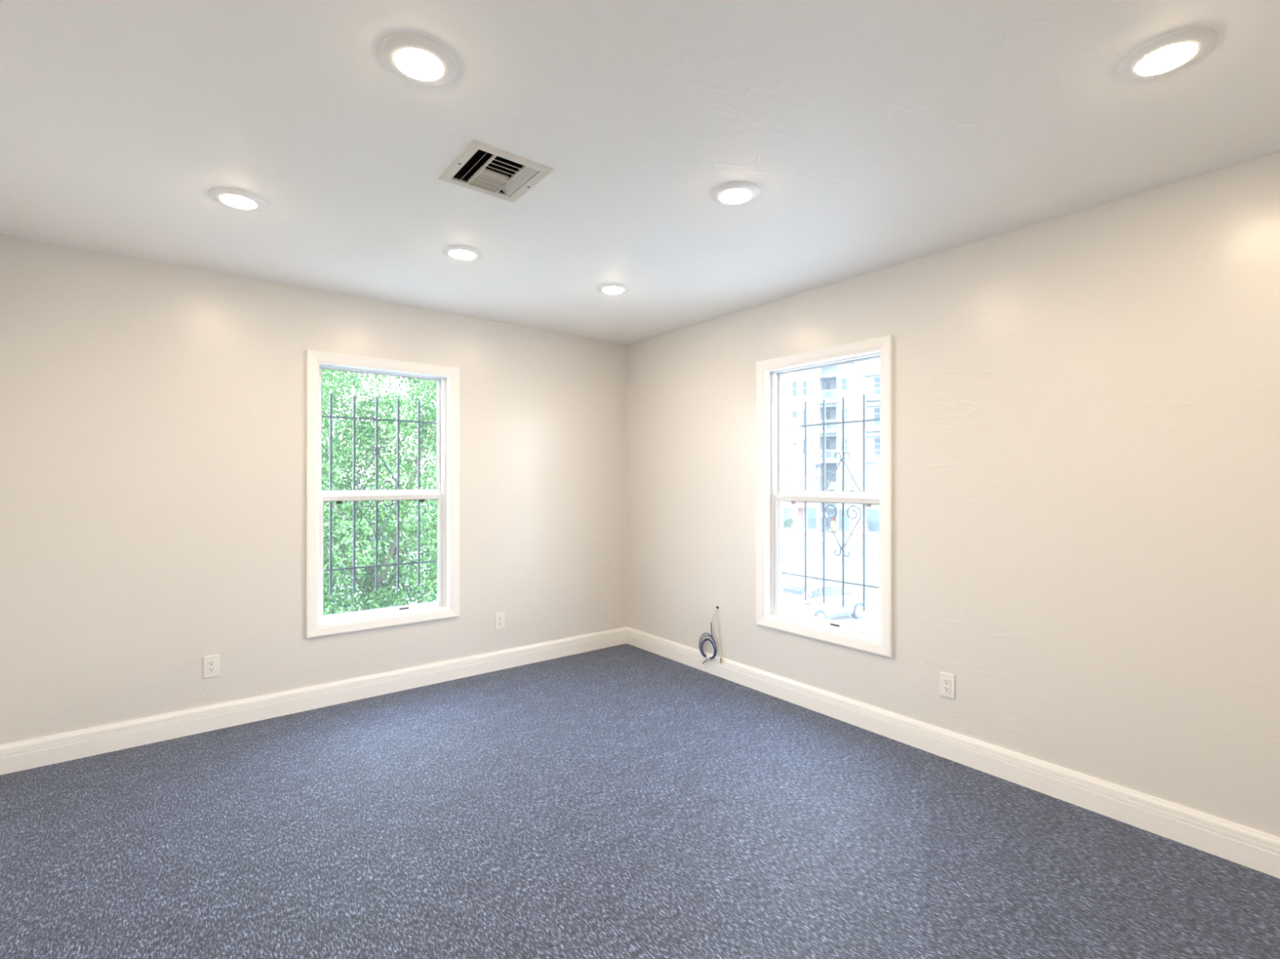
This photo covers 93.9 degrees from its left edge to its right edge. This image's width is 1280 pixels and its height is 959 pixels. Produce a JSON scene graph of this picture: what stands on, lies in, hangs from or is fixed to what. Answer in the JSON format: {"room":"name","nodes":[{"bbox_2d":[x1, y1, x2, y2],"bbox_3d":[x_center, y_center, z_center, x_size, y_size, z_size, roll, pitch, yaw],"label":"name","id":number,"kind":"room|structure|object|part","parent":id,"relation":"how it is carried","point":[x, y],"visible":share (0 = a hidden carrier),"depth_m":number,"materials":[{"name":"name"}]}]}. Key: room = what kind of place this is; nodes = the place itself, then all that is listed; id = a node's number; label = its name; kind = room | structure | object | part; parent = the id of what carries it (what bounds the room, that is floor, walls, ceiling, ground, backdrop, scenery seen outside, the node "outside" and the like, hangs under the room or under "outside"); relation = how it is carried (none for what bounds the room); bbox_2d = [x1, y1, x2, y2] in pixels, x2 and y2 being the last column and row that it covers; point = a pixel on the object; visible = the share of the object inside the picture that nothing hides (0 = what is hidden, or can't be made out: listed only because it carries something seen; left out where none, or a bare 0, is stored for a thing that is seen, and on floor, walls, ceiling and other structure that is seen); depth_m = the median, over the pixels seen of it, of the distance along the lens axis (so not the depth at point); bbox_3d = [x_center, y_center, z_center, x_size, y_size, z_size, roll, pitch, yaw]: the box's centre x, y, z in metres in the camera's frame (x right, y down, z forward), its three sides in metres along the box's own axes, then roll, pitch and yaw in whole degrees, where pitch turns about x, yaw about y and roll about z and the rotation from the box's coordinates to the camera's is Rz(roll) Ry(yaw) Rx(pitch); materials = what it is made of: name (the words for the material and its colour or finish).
{"room":"empty room","nodes":[
{"label":"empty room","id":0,"kind":"room"},
{"bbox_2d":[0,234,626,745],"bbox_3d":[-1.577,0.113,3.818,3.900,2.440,0.130,0,0,-38],"label":"wall","id":1,"kind":"structure","parent":0,"point":[153,414],"depth_m":3.21,"materials":[{"name":"white paint"}]},
{"bbox_2d":[203,654,219,678],"bbox_3d":[-2.278,0.993,3.179,0.070,0.115,0.009,0,0,-38],"label":"wall outlet","id":2,"kind":"object","parent":1,"relation":"attached to","point":[211,663],"visible":1,"depth_m":3.18,"materials":[{"name":"white plastic"}]},
{"bbox_2d":[207,659,215,673],"bbox_3d":[-2.276,0.993,3.177,0.034,0.068,0.002,0,0,-38],"label":"receptacle","id":3,"kind":"object","parent":2,"relation":"attached to","point":[211,663],"depth_m":3.18,"materials":[{"name":"white plastic"}]},
{"bbox_2d":[0,626,626,775],"bbox_3d":[-1.533,1.268,3.760,3.640,0.130,0.016,0,0,-38],"label":"baseboard","id":4,"kind":"structure","parent":1,"relation":"attached to","point":[28,754],"depth_m":3.33,"materials":[{"name":"white paint"}]},
{"bbox_2d":[321,393,436,489],"bbox_3d":[-1.678,-0.231,3.867,0.694,0.590,0.083,0,0,-38],"label":"window grille","id":5,"kind":"object","parent":1,"relation":"in","point":[354,418],"depth_m":3.88,"materials":[{"name":"metal"}]},
{"bbox_2d":[324,500,437,595],"bbox_3d":[-1.671,0.422,3.874,0.686,0.572,0.083,0,0,-38],"label":"window grille","id":6,"kind":"object","parent":1,"relation":"in","point":[376,533],"depth_m":3.88,"materials":[{"name":"metal"}]},
{"bbox_2d":[306,350,459,638],"bbox_3d":[-1.609,0.085,3.780,0.904,1.664,0.150,0,0,-38],"label":"window","id":7,"kind":"structure","parent":1,"relation":"in","point":[446,493],"depth_m":3.73,"materials":[{"name":"white paint"}]},
{"bbox_3d":[-1.641,-0.278,3.808,0.738,0.793,0.026,0,0,-38],"label":"sash","id":8,"kind":"part","parent":7,"relation":"part of","materials":[{"name":"clear glass"}]},
{"bbox_3d":[-1.622,0.468,3.783,0.738,0.746,0.030,0,0,-38],"label":"sash","id":9,"kind":"part","parent":7,"relation":"part of","materials":[{"name":"white plastic"}]},
{"bbox_2d":[495,612,504,630],"bbox_3d":[-0.982,0.993,4.197,0.070,0.115,0.009,0,0,-38],"label":"wall outlet","id":10,"kind":"object","parent":1,"relation":"attached to","point":[500,617],"visible":1,"depth_m":4.19,"materials":[{"name":"white plastic"}]},
{"bbox_2d":[497,616,502,626],"bbox_3d":[-0.980,0.993,4.194,0.034,0.068,0.002,0,0,-38],"label":"receptacle","id":11,"kind":"object","parent":10,"relation":"attached to","point":[500,618],"depth_m":4.19,"materials":[{"name":"white plastic"}]},
{"bbox_2d":[0,0,1279,344],"bbox_3d":[-0.097,-1.186,1.934,3.900,0.160,4.920,0,0,-38],"label":"ceiling","id":12,"kind":"structure","parent":0,"point":[873,135],"depth_m":1.88,"materials":[{"name":"white paint"}]},
{"bbox_2d":[208,186,267,211],"bbox_3d":[-1.586,-1.098,2.361,0.194,0.018,0.194,0,0,-38],"label":"recessed light","id":13,"kind":"object","parent":12,"relation":"in","point":[232,197],"visible":1,"depth_m":2.33,"materials":[{"name":"white plastic"}]},
{"bbox_2d":[378,33,457,85],"bbox_3d":[-0.583,-1.098,1.579,0.194,0.018,0.194,0,0,-38],"label":"recessed light","id":14,"kind":"object","parent":12,"relation":"in","point":[416,59],"visible":1,"depth_m":1.56,"materials":[{"name":"white plastic"}]},
{"bbox_2d":[441,244,482,260],"bbox_3d":[-0.866,-1.097,2.913,0.194,0.018,0.194,0,0,-38],"label":"recessed light","id":15,"kind":"object","parent":12,"relation":"in","point":[461,252],"visible":1,"depth_m":2.88,"materials":[{"name":"white plastic"}]},
{"bbox_2d":[439,140,553,202],"bbox_3d":[-0.523,-1.177,2.164,0.300,0.159,0.316,0,0,-38],"label":"ceiling vent","id":16,"kind":"object","parent":12,"relation":"in","point":[480,167],"visible":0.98,"depth_m":2.21,"materials":[{"name":"metal"}]},
{"bbox_2d":[595,283,630,294],"bbox_3d":[-0.156,-1.097,3.458,0.194,0.018,0.194,0,0,-38],"label":"recessed light","id":17,"kind":"object","parent":12,"relation":"in","point":[606,288],"visible":1,"depth_m":3.42,"materials":[{"name":"white paint"}]},
{"bbox_2d":[710,181,760,205],"bbox_3d":[0.368,-1.097,2.311,0.194,0.018,0.194,0,0,-38],"label":"recessed light","id":18,"kind":"object","parent":12,"relation":"in","point":[733,193],"visible":1,"depth_m":2.28,"materials":[{"name":"white plastic"}]},
{"bbox_2d":[1118,26,1217,80],"bbox_3d":[1.368,-1.096,1.556,0.194,0.018,0.194,0,0,-38],"label":"recessed light","id":19,"kind":"object","parent":12,"relation":"in","point":[1169,53],"visible":1,"depth_m":1.53,"materials":[{"name":"white plastic"}]},
{"bbox_2d":[0,643,1279,958],"bbox_3d":[-0.100,1.394,1.933,3.640,0.120,4.660,0,0,-38],"label":"floor","id":20,"kind":"structure","parent":0,"point":[626,801],"depth_m":2.15,"materials":[{"name":"carpet"}]},
{"bbox_2d":[626,151,1279,837],"bbox_3d":[1.384,0.116,3.097,0.131,2.440,4.660,0,0,-38],"label":"wall","id":21,"kind":"structure","parent":0,"point":[1086,402],"depth_m":2.52,"materials":[{"name":"white paint"}]},
{"bbox_2d":[698,609,716,663],"bbox_3d":[0.472,1.079,4.119,0.045,0.396,0.171,0,0,-38],"label":"cable","id":22,"kind":"object","parent":21,"relation":"hanging from","point":[702,652],"visible":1,"depth_m":4.10,"materials":[{"name":"black plastic"}]},
{"bbox_2d":[716,608,721,663],"bbox_3d":[0.536,1.057,4.047,0.016,0.357,0.069,0,0,-20],"label":"coaxial cable","id":23,"kind":"object","parent":21,"relation":"attached to","point":[717,608],"visible":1,"depth_m":4.05,"materials":[{"name":"white plastic"}]},
{"bbox_2d":[755,335,893,657],"bbox_3d":[1.071,0.087,3.480,0.150,1.664,0.904,0,0,-38],"label":"window","id":24,"kind":"structure","parent":21,"relation":"in","point":[770,493],"depth_m":3.56,"materials":[{"name":"white paint"}]},
{"bbox_3d":[1.081,0.470,3.483,0.030,0.746,0.728,0,0,-38],"label":"sash","id":25,"kind":"part","parent":24,"relation":"part of","materials":[{"name":"white plastic"}]},
{"bbox_3d":[1.107,-0.275,3.503,0.026,0.793,0.728,0,0,-38],"label":"sash","id":26,"kind":"part","parent":24,"relation":"part of","materials":[{"name":"clear glass"}]},
{"bbox_2d":[781,502,879,611],"bbox_3d":[1.140,0.440,3.573,0.083,0.600,0.664,0,0,-38],"label":"window grille","id":27,"kind":"object","parent":21,"relation":"in","point":[842,547],"depth_m":3.54,"materials":[{"name":"metal"}]},
{"bbox_2d":[782,394,879,491],"bbox_3d":[1.145,-0.206,3.567,0.083,0.544,0.656,0,0,-38],"label":"window grille","id":28,"kind":"object","parent":21,"relation":"in","point":[842,460],"depth_m":3.54,"materials":[{"name":"metal"}]},
{"bbox_2d":[939,671,955,699],"bbox_3d":[1.474,0.989,2.869,0.009,0.115,0.070,0,0,-38],"label":"wall outlet","id":29,"kind":"object","parent":21,"relation":"attached to","point":[947,682],"visible":1,"depth_m":2.86,"materials":[{"name":"white plastic"}]},
{"bbox_2d":[942,677,950,693],"bbox_3d":[1.471,0.989,2.867,0.002,0.068,0.034,0,0,-38],"label":"receptacle","id":30,"kind":"object","parent":29,"relation":"attached to","point":[946,681],"depth_m":2.87,"materials":[{"name":"white plastic"}]},
{"bbox_2d":[626,626,1279,879],"bbox_3d":[1.326,1.270,3.052,0.016,0.130,4.660,0,0,-38],"label":"baseboard","id":31,"kind":"structure","parent":21,"relation":"attached to","point":[1253,849],"depth_m":2.62,"materials":[{"name":"white paint"}]},
{"label":"outside","id":32,"kind":"structure","parent":0,"visible":0},
{"bbox_2d":[324,499,879,630],"bbox_3d":[9.201,6.117,82.111,410.000,0.001,410.000,0,0,-38],"label":"ground","id":33,"kind":"structure","parent":32,"point":[853,570],"depth_m":39.57,"materials":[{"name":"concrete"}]},
{"bbox_2d":[321,371,367,570],"bbox_3d":[-8.483,0.252,12.342,5.598,11.646,4.548,0,0,-30],"label":"tree","id":34,"kind":"object","parent":33,"relation":"on","point":[325,371],"visible":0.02,"depth_m":13.24,"materials":[{"name":"green plant"}]},
{"bbox_2d":[321,368,437,614],"bbox_3d":[-3.772,1.508,8.509,5.964,9.158,4.050,0,0,-36],"label":"tree","id":35,"kind":"object","parent":33,"relation":"on","point":[386,596],"visible":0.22,"depth_m":7.87,"materials":[{"name":"green plant"}]},
{"bbox_2d":[390,380,437,595],"bbox_3d":[-2.403,0.711,13.394,4.874,10.742,5.346,0,0,21],"label":"tree","id":36,"kind":"object","parent":33,"relation":"on","point":[432,458],"visible":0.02,"depth_m":12.19,"materials":[{"name":"green plant"}]},
{"bbox_2d":[781,579,793,588],"bbox_3d":[7.132,5.539,29.664,0.840,1.120,0.730,0,0,32],"label":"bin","id":37,"kind":"object","parent":33,"relation":"on","point":[785,582],"visible":0.05,"depth_m":29.36,"materials":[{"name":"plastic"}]},
{"bbox_3d":[7.158,5.049,29.648,0.780,0.140,0.730,0,0,32],"label":"lid","id":38,"kind":"part","parent":37,"relation":"part of","materials":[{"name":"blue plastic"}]},
{"bbox_2d":[782,517,794,532],"bbox_3d":[17.216,5.252,69.185,1.268,1.697,1.339,0,0,-38],"label":"potted shrub","id":39,"kind":"object","parent":33,"relation":"on","point":[788,529],"visible":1,"depth_m":68.93,"materials":[{"name":"green plant"}]},
{"bbox_2d":[785,527,791,532],"bbox_3d":[17.186,5.820,69.183,0.800,0.560,0.800,0,0,-38],"label":"planter","id":40,"kind":"object","parent":39,"relation":"on","point":[787,529],"depth_m":68.88,"materials":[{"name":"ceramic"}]},
{"bbox_2d":[813,511,831,535],"bbox_3d":[20.024,4.752,65.344,1.940,2.700,1.940,0,0,-39],"label":"umbrella","id":41,"kind":"object","parent":33,"relation":"on","point":[820,514],"visible":0.49,"depth_m":64.91,"materials":[{"name":"white fabric"}]},
{"bbox_2d":[781,578,867,618],"bbox_3d":[7.979,5.226,26.134,4.360,1.725,2.160,0,0,-35],"label":"car","id":42,"kind":"object","parent":33,"relation":"on","point":[793,600],"visible":0.69,"depth_m":25.11,"materials":[{"name":"white paint"}]},
{"bbox_2d":[801,601,811,604],"bbox_3d":[6.771,5.032,24.394,0.260,0.110,0.335,0,0,-35],"label":"tail lamp","id":43,"kind":"object","parent":42,"relation":"attached to","point":[802,602],"depth_m":24.30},
{"bbox_2d":[850,591,857,595],"bbox_3d":[9.241,4.900,25.835,0.160,0.140,0.220,0,0,-35],"label":"mirror","id":44,"kind":"object","parent":42,"relation":"attached to","point":[852,593],"depth_m":25.78,"materials":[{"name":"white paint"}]},
{"bbox_2d":[781,357,879,535],"bbox_3d":[20.522,-4.895,76.160,50.600,22.000,17.300,0,0,28],"label":"apartment building","id":45,"kind":"structure","parent":33,"relation":"on","point":[851,380],"depth_m":67.40,"materials":[{"name":"white paint"}]},
{"bbox_3d":[17.132,4.500,69.357,0.940,2.440,0.020,0,0,28],"label":"pane","id":46,"kind":"part","parent":45,"relation":"part of","materials":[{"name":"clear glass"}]},
{"bbox_3d":[17.577,-0.674,69.121,1.540,0.290,0.020,0,0,28],"label":"pane","id":47,"kind":"part","parent":45,"relation":"part of","materials":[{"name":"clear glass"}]},
{"bbox_3d":[17.849,-3.744,69.011,0.500,1.610,0.020,0,0,28],"label":"pane","id":48,"kind":"part","parent":45,"relation":"part of","materials":[{"name":"white glass"}]},
{"bbox_3d":[17.852,-7.074,69.012,0.500,1.610,0.020,0,0,28],"label":"pane","id":49,"kind":"part","parent":45,"relation":"part of","materials":[{"name":"glass"}]},
{"bbox_3d":[17.855,-10.424,69.013,0.500,1.610,0.020,0,0,28],"label":"pane","id":50,"kind":"part","parent":45,"relation":"part of","materials":[{"name":"glass"}]},
{"bbox_3d":[18.457,4.651,68.654,0.600,2.700,0.100,0,0,28],"label":"shop door","id":51,"kind":"part","parent":45,"relation":"part of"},
{"bbox_3d":[18.876,-10.448,68.463,0.420,1.660,0.020,0,0,28],"label":"pane","id":52,"kind":"part","parent":45,"relation":"part of","materials":[{"name":"glass"}]},
{"bbox_3d":[19.596,4.452,68.028,0.940,2.340,0.020,0,0,28],"label":"pane","id":53,"kind":"part","parent":45,"relation":"part of","materials":[{"name":"clear glass"}]},
{"bbox_3d":[20.771,-6.057,66.483,2.380,1.120,0.060,0,0,28],"label":"balcony railing","id":54,"kind":"part","parent":45,"relation":"part of","materials":[{"name":"white"}]},
{"bbox_3d":[20.774,-9.407,66.484,2.380,1.120,0.060,0,0,28],"label":"balcony railing","id":55,"kind":"part","parent":45,"relation":"part of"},
{"bbox_3d":[20.768,-2.727,66.482,2.380,1.120,0.060,0,0,28],"label":"balcony railing","id":56,"kind":"part","parent":45,"relation":"part of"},
{"bbox_3d":[21.823,-3.566,69.345,0.420,1.960,0.020,0,0,28],"label":"pane","id":57,"kind":"part","parent":45,"relation":"part of","materials":[{"name":"glass"}]},
{"bbox_3d":[21.826,-6.896,69.346,0.420,1.960,0.020,0,0,28],"label":"pane","id":58,"kind":"part","parent":45,"relation":"part of","materials":[{"name":"glass"}]},
{"bbox_3d":[21.830,-10.245,69.347,0.420,1.960,0.020,0,0,28],"label":"pane","id":59,"kind":"part","parent":45,"relation":"part of","materials":[{"name":"glass"}]},
{"bbox_3d":[22.201,1.005,69.115,1.590,1.440,0.020,0,0,28],"label":"pane","id":60,"kind":"part","parent":45,"relation":"part of","materials":[{"name":"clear glass"}]},
{"bbox_3d":[22.198,4.505,69.114,1.590,2.440,0.020,0,0,28],"label":"pane","id":61,"kind":"part","parent":45,"relation":"part of","materials":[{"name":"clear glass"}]},
{"bbox_3d":[22.532,1.004,66.040,1.090,1.440,0.020,0,0,28],"label":"pane","id":62,"kind":"part","parent":45,"relation":"part of","materials":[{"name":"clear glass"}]},
{"bbox_3d":[22.528,4.504,66.039,1.090,2.440,0.020,0,0,28],"label":"pane","id":63,"kind":"part","parent":45,"relation":"part of","materials":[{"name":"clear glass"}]},
{"bbox_3d":[22.568,-3.841,66.047,0.580,1.310,0.020,0,0,28],"label":"pane","id":64,"kind":"part","parent":45,"relation":"part of","materials":[{"name":"glass"}]},
{"bbox_3d":[22.571,-7.171,66.048,0.580,1.310,0.020,0,0,28],"label":"pane","id":65,"kind":"part","parent":45,"relation":"part of","materials":[{"name":"glass"}]},
{"bbox_3d":[22.574,-10.521,66.049,0.580,1.310,0.020,0,0,28],"label":"pane","id":66,"kind":"part","parent":45,"relation":"part of","materials":[{"name":"glass"}]},
{"bbox_2d":[820,469,879,479],"bbox_3d":[23.133,-0.547,63.901,9.228,1.455,0.057,0,0,41],"label":"overhead wire","id":67,"kind":"object","parent":45,"relation":"attached to","point":[820,469],"visible":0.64,"depth_m":64.41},
{"bbox_3d":[26.428,-9.378,64.118,4.580,1.070,0.060,0,0,28],"label":"balcony railing","id":68,"kind":"part","parent":45,"relation":"part of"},
{"bbox_3d":[26.425,-6.028,64.117,4.580,1.070,0.060,0,0,28],"label":"balcony railing","id":69,"kind":"part","parent":45,"relation":"part of","materials":[{"name":"white"}]},
{"bbox_3d":[25.652,4.507,65.775,1.340,2.440,0.020,0,0,28],"label":"pane","id":70,"kind":"part","parent":45,"relation":"part of","materials":[{"name":"clear glass"}]},
{"bbox_3d":[26.422,-2.698,64.116,4.580,1.070,0.060,0,0,28],"label":"balcony railing","id":71,"kind":"part","parent":45,"relation":"part of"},
{"bbox_3d":[25.655,1.007,65.776,1.340,1.440,0.020,0,0,28],"label":"pane","id":72,"kind":"part","parent":45,"relation":"part of","materials":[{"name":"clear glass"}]},
{"bbox_3d":[26.241,-3.587,65.486,1.060,1.810,0.020,0,0,28],"label":"pane","id":73,"kind":"part","parent":45,"relation":"part of","materials":[{"name":"blue glass"}]},
{"bbox_3d":[26.244,-6.918,65.487,1.060,1.810,0.020,0,0,28],"label":"pane","id":74,"kind":"part","parent":45,"relation":"part of","materials":[{"name":"glass"}]},
{"bbox_3d":[26.248,-10.268,65.488,1.060,1.810,0.020,0,0,28],"label":"pane","id":75,"kind":"part","parent":45,"relation":"part of","materials":[{"name":"glass"}]},
{"bbox_2d":[829,517,836,533],"bbox_3d":[22.292,5.230,68.994,0.850,1.750,0.850,0,0,-38],"label":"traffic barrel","id":76,"kind":"object","parent":33,"relation":"on","point":[833,525],"visible":0.76,"depth_m":68.76,"materials":[{"name":"plastic"}]},
{"bbox_2d":[851,522,858,535],"bbox_3d":[23.509,5.417,65.500,0.850,1.375,0.850,0,0,-38],"label":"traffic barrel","id":77,"kind":"object","parent":33,"relation":"on","point":[855,531],"visible":0.74,"depth_m":65.25,"materials":[{"name":"plastic"}]},
{"bbox_2d":[861,524,869,537],"bbox_3d":[24.120,5.418,64.073,0.850,1.375,0.850,0,0,-38],"label":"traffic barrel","id":78,"kind":"object","parent":33,"relation":"on","point":[867,532],"visible":0.55,"depth_m":63.84,"materials":[{"name":"plastic"}]},
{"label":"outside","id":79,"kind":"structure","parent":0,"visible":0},
{"bbox_2d":[332,523,879,559],"bbox_3d":[10.454,6.095,55.393,120.000,0.019,13.000,0,0,28],"label":"street","id":80,"kind":"structure","parent":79,"point":[815,548],"depth_m":51.93,"materials":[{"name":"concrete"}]}
]}

